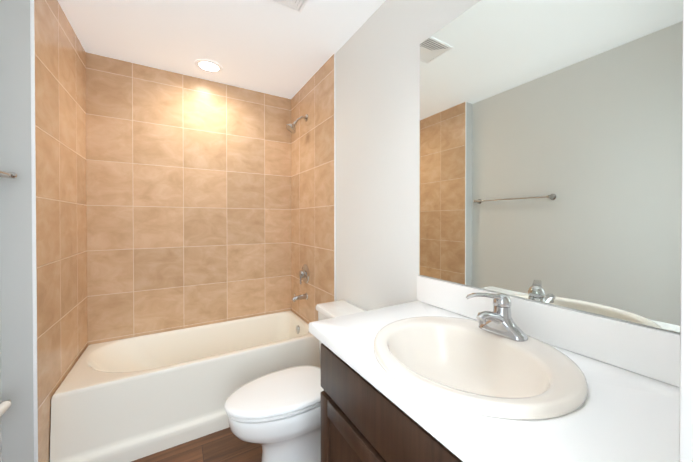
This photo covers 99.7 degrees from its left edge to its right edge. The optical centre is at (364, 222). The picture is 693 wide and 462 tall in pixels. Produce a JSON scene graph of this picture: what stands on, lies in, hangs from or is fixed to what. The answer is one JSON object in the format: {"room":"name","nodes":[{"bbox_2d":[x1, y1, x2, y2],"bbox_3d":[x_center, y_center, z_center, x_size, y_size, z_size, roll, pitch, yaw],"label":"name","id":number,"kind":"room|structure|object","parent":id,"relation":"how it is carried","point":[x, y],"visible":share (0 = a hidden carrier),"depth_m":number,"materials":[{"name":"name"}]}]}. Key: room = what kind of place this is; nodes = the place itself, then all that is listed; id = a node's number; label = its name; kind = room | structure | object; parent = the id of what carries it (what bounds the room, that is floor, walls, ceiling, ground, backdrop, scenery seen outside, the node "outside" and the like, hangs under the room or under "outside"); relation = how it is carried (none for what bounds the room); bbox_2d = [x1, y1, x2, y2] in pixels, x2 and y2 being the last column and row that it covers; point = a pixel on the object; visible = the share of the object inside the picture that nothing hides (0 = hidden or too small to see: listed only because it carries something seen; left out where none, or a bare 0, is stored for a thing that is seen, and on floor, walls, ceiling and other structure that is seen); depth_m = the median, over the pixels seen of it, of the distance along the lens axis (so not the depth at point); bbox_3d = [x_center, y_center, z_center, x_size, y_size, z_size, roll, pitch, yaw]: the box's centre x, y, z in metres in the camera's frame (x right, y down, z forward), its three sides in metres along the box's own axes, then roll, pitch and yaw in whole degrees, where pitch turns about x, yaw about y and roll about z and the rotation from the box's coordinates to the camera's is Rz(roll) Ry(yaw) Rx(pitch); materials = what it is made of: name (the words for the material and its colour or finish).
{"room":"bathroom","nodes":[
{"label":"bathroom","id":0,"kind":"room"},
{"bbox_2d":[0,298,1,461],"bbox_3d":[-0.703,0.067,-0.236,0.120,2.554,3.554,0,1,-33],"label":"wall","id":1,"kind":"structure","parent":0,"point":[0,391],"depth_m":1.29,"materials":[{"name":"white paint"}]},
{"bbox_2d":[0,399,10,416],"bbox_3d":[-1.437,0.734,1.105,0.088,0.048,0.203,0,1,-33],"label":"paper holder","id":2,"kind":"object","parent":1,"relation":"attached to","point":[5,405],"visible":1,"depth_m":1.16,"materials":[{"name":"white metal"}]},
{"bbox_2d":[0,0,33,461],"bbox_3d":[-1.865,0.052,1.667,0.222,2.554,0.904,0,1,-33],"label":"wall","id":3,"kind":"structure","parent":0,"point":[16,296],"depth_m":1.32,"materials":[{"name":"grey paint"}]},
{"bbox_2d":[0,170,16,178],"bbox_3d":[-1.345,-0.200,0.946,0.079,0.052,0.742,0,1,-33],"label":"towel rail","id":4,"kind":"object","parent":3,"relation":"attached to","point":[3,174],"visible":1,"depth_m":1.23,"materials":[{"name":"silver metal"}]},
{"bbox_2d":[30,0,37,461],"bbox_3d":[-1.524,0.055,1.346,0.013,2.554,0.004,0,1,-33],"label":"trim","id":5,"kind":"structure","parent":3,"relation":"attached to","point":[33,177],"depth_m":1.34,"materials":[{"name":"white"}]},
{"bbox_2d":[34,0,87,461],"bbox_3d":[-1.768,0.052,1.729,0.008,2.554,0.903,0,1,-33],"label":"wall tiles","id":6,"kind":"structure","parent":3,"relation":"attached to","point":[61,181],"depth_m":1.60,"materials":[{"name":"brown tile"}]},
{"bbox_2d":[86,52,290,344],"bbox_3d":[-1.448,0.046,2.543,1.870,2.554,0.120,0,1,-33],"label":"wall","id":7,"kind":"structure","parent":0,"point":[188,179],"depth_m":2.42,"materials":[{"name":"tile"}]},
{"bbox_2d":[131,427,261,461],"bbox_3d":[-0.244,1.362,0.677,1.870,0.050,4.578,0,1,-33],"label":"floor","id":8,"kind":"structure","parent":0,"point":[226,445],"depth_m":1.70,"materials":[{"name":"brown wood"}]},
{"bbox_2d":[50,310,320,461],"bbox_3d":[-1.156,1.103,2.190,1.506,0.445,0.797,0,1,-33],"label":"bathtub","id":9,"kind":"object","parent":8,"relation":"on","point":[129,399],"visible":0.85,"depth_m":1.82,"materials":[{"name":"white ceramic"}]},
{"bbox_2d":[224,300,365,461],"bbox_3d":[-0.341,0.928,1.599,0.774,0.803,0.484,0,1,-33],"label":"toilet","id":10,"kind":"object","parent":8,"relation":"on","point":[276,415],"visible":0.58,"depth_m":1.45,"materials":[{"name":"white ceramic"}]},
{"bbox_2d":[309,275,679,461],"bbox_3d":[0.285,0.778,0.837,0.557,1.116,0.957,0,1,-33],"label":"bathroom vanity","id":11,"kind":"object","parent":8,"relation":"on","point":[441,371],"visible":1,"depth_m":0.74,"materials":[{"name":"brown wood"}]},
{"bbox_2d":[373,316,587,419],"bbox_3d":[0.281,0.436,0.816,0.494,0.182,0.552,0,1,-33],"label":"sink","id":12,"kind":"object","parent":11,"relation":"in","point":[453,367],"depth_m":0.79,"materials":[{"name":"beige ceramic"}]},
{"bbox_2d":[466,293,527,341],"bbox_3d":[0.400,0.283,0.899,0.157,0.127,0.156,0,1,-33],"label":"faucet","id":13,"kind":"object","parent":11,"relation":"on","point":[499,326],"depth_m":0.90,"materials":[{"name":"silver metal"}]},
{"bbox_2d":[57,0,384,98],"bbox_3d":[-0.244,-1.257,0.657,1.870,0.080,4.578,0,1,-33],"label":"ceiling","id":14,"kind":"structure","parent":0,"point":[268,47],"depth_m":1.90,"materials":[{"name":"white paint"}]},
{"bbox_2d":[195,59,222,72],"bbox_3d":[-1.220,-1.224,2.287,0.194,0.009,0.194,0,1,-33],"label":"recessed light","id":15,"kind":"object","parent":14,"relation":"in","point":[208,65],"visible":1,"depth_m":2.27,"materials":[{"name":"white"}]},
{"bbox_2d":[269,0,307,12],"bbox_3d":[-0.434,-1.219,1.510,0.305,0.008,0.250,0,1,-33],"label":"ceiling vent","id":16,"kind":"object","parent":14,"relation":"in","point":[297,5],"visible":1,"depth_m":1.62,"materials":[{"name":"white plastic"}]},
{"bbox_2d":[335,0,679,333],"bbox_3d":[0.525,0.057,1.089,0.120,2.554,4.458,0,1,-33],"label":"wall","id":17,"kind":"structure","parent":0,"point":[377,96],"depth_m":1.64,"materials":[{"name":"white paint"}]},
{"bbox_2d":[291,54,333,323],"bbox_3d":[-0.476,0.046,2.529,0.008,2.554,0.952,0,1,-33],"label":"wall tiles","id":18,"kind":"structure","parent":17,"relation":"attached to","point":[312,193],"depth_m":2.44,"materials":[{"name":"brown tile"}]},
{"bbox_2d":[286,114,307,132],"bbox_3d":[-0.587,-0.861,2.515,0.184,0.182,0.094,0,1,-33],"label":"shower head","id":19,"kind":"object","parent":18,"relation":"attached to","point":[291,128],"visible":1,"depth_m":2.50},
{"bbox_2d":[291,293,307,301],"bbox_3d":[-0.572,0.647,2.548,0.137,0.068,0.060,0,1,-33],"label":"tub spout","id":20,"kind":"object","parent":18,"relation":"attached to","point":[300,297],"visible":1,"depth_m":2.54,"materials":[{"name":"silver metal"}]},
{"bbox_2d":[299,264,308,284],"bbox_3d":[-0.552,0.456,2.583,0.064,0.174,0.172,0,1,-33],"label":"shower valve","id":21,"kind":"object","parent":18,"relation":"attached to","point":[304,273],"visible":1,"depth_m":2.56,"materials":[{"name":"silver metal"}]},
{"bbox_2d":[334,53,335,300],"bbox_3d":[-0.217,0.049,2.125,0.008,2.554,0.008,0,1,-33],"label":"trim","id":22,"kind":"structure","parent":17,"relation":"attached to","point":[334,194],"depth_m":2.12,"materials":[{"name":"white"}]},
{"bbox_2d":[420,0,682,332],"bbox_3d":[0.519,-0.293,0.979,0.005,1.086,0.954,0,1,-33],"label":"mirror","id":23,"kind":"object","parent":17,"relation":"attached to","point":[550,150],"visible":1,"depth_m":0.88,"materials":[{"name":"clear glass"}]},
{"bbox_3d":[0.129,0.064,0.087,1.630,2.554,0.120,0,1,-33],"label":"wall","id":24,"kind":"structure","parent":0,"visible":0},
{"bbox_2d":[679,0,692,461],"bbox_3d":[-0.031,0.317,-0.014,0.869,2.050,0.129,0,1,-33],"label":"door frame","id":25,"kind":"structure","parent":24,"relation":"attached to","point":[686,386],"depth_m":0.26,"materials":[{"name":"grey paint"}]}
]}

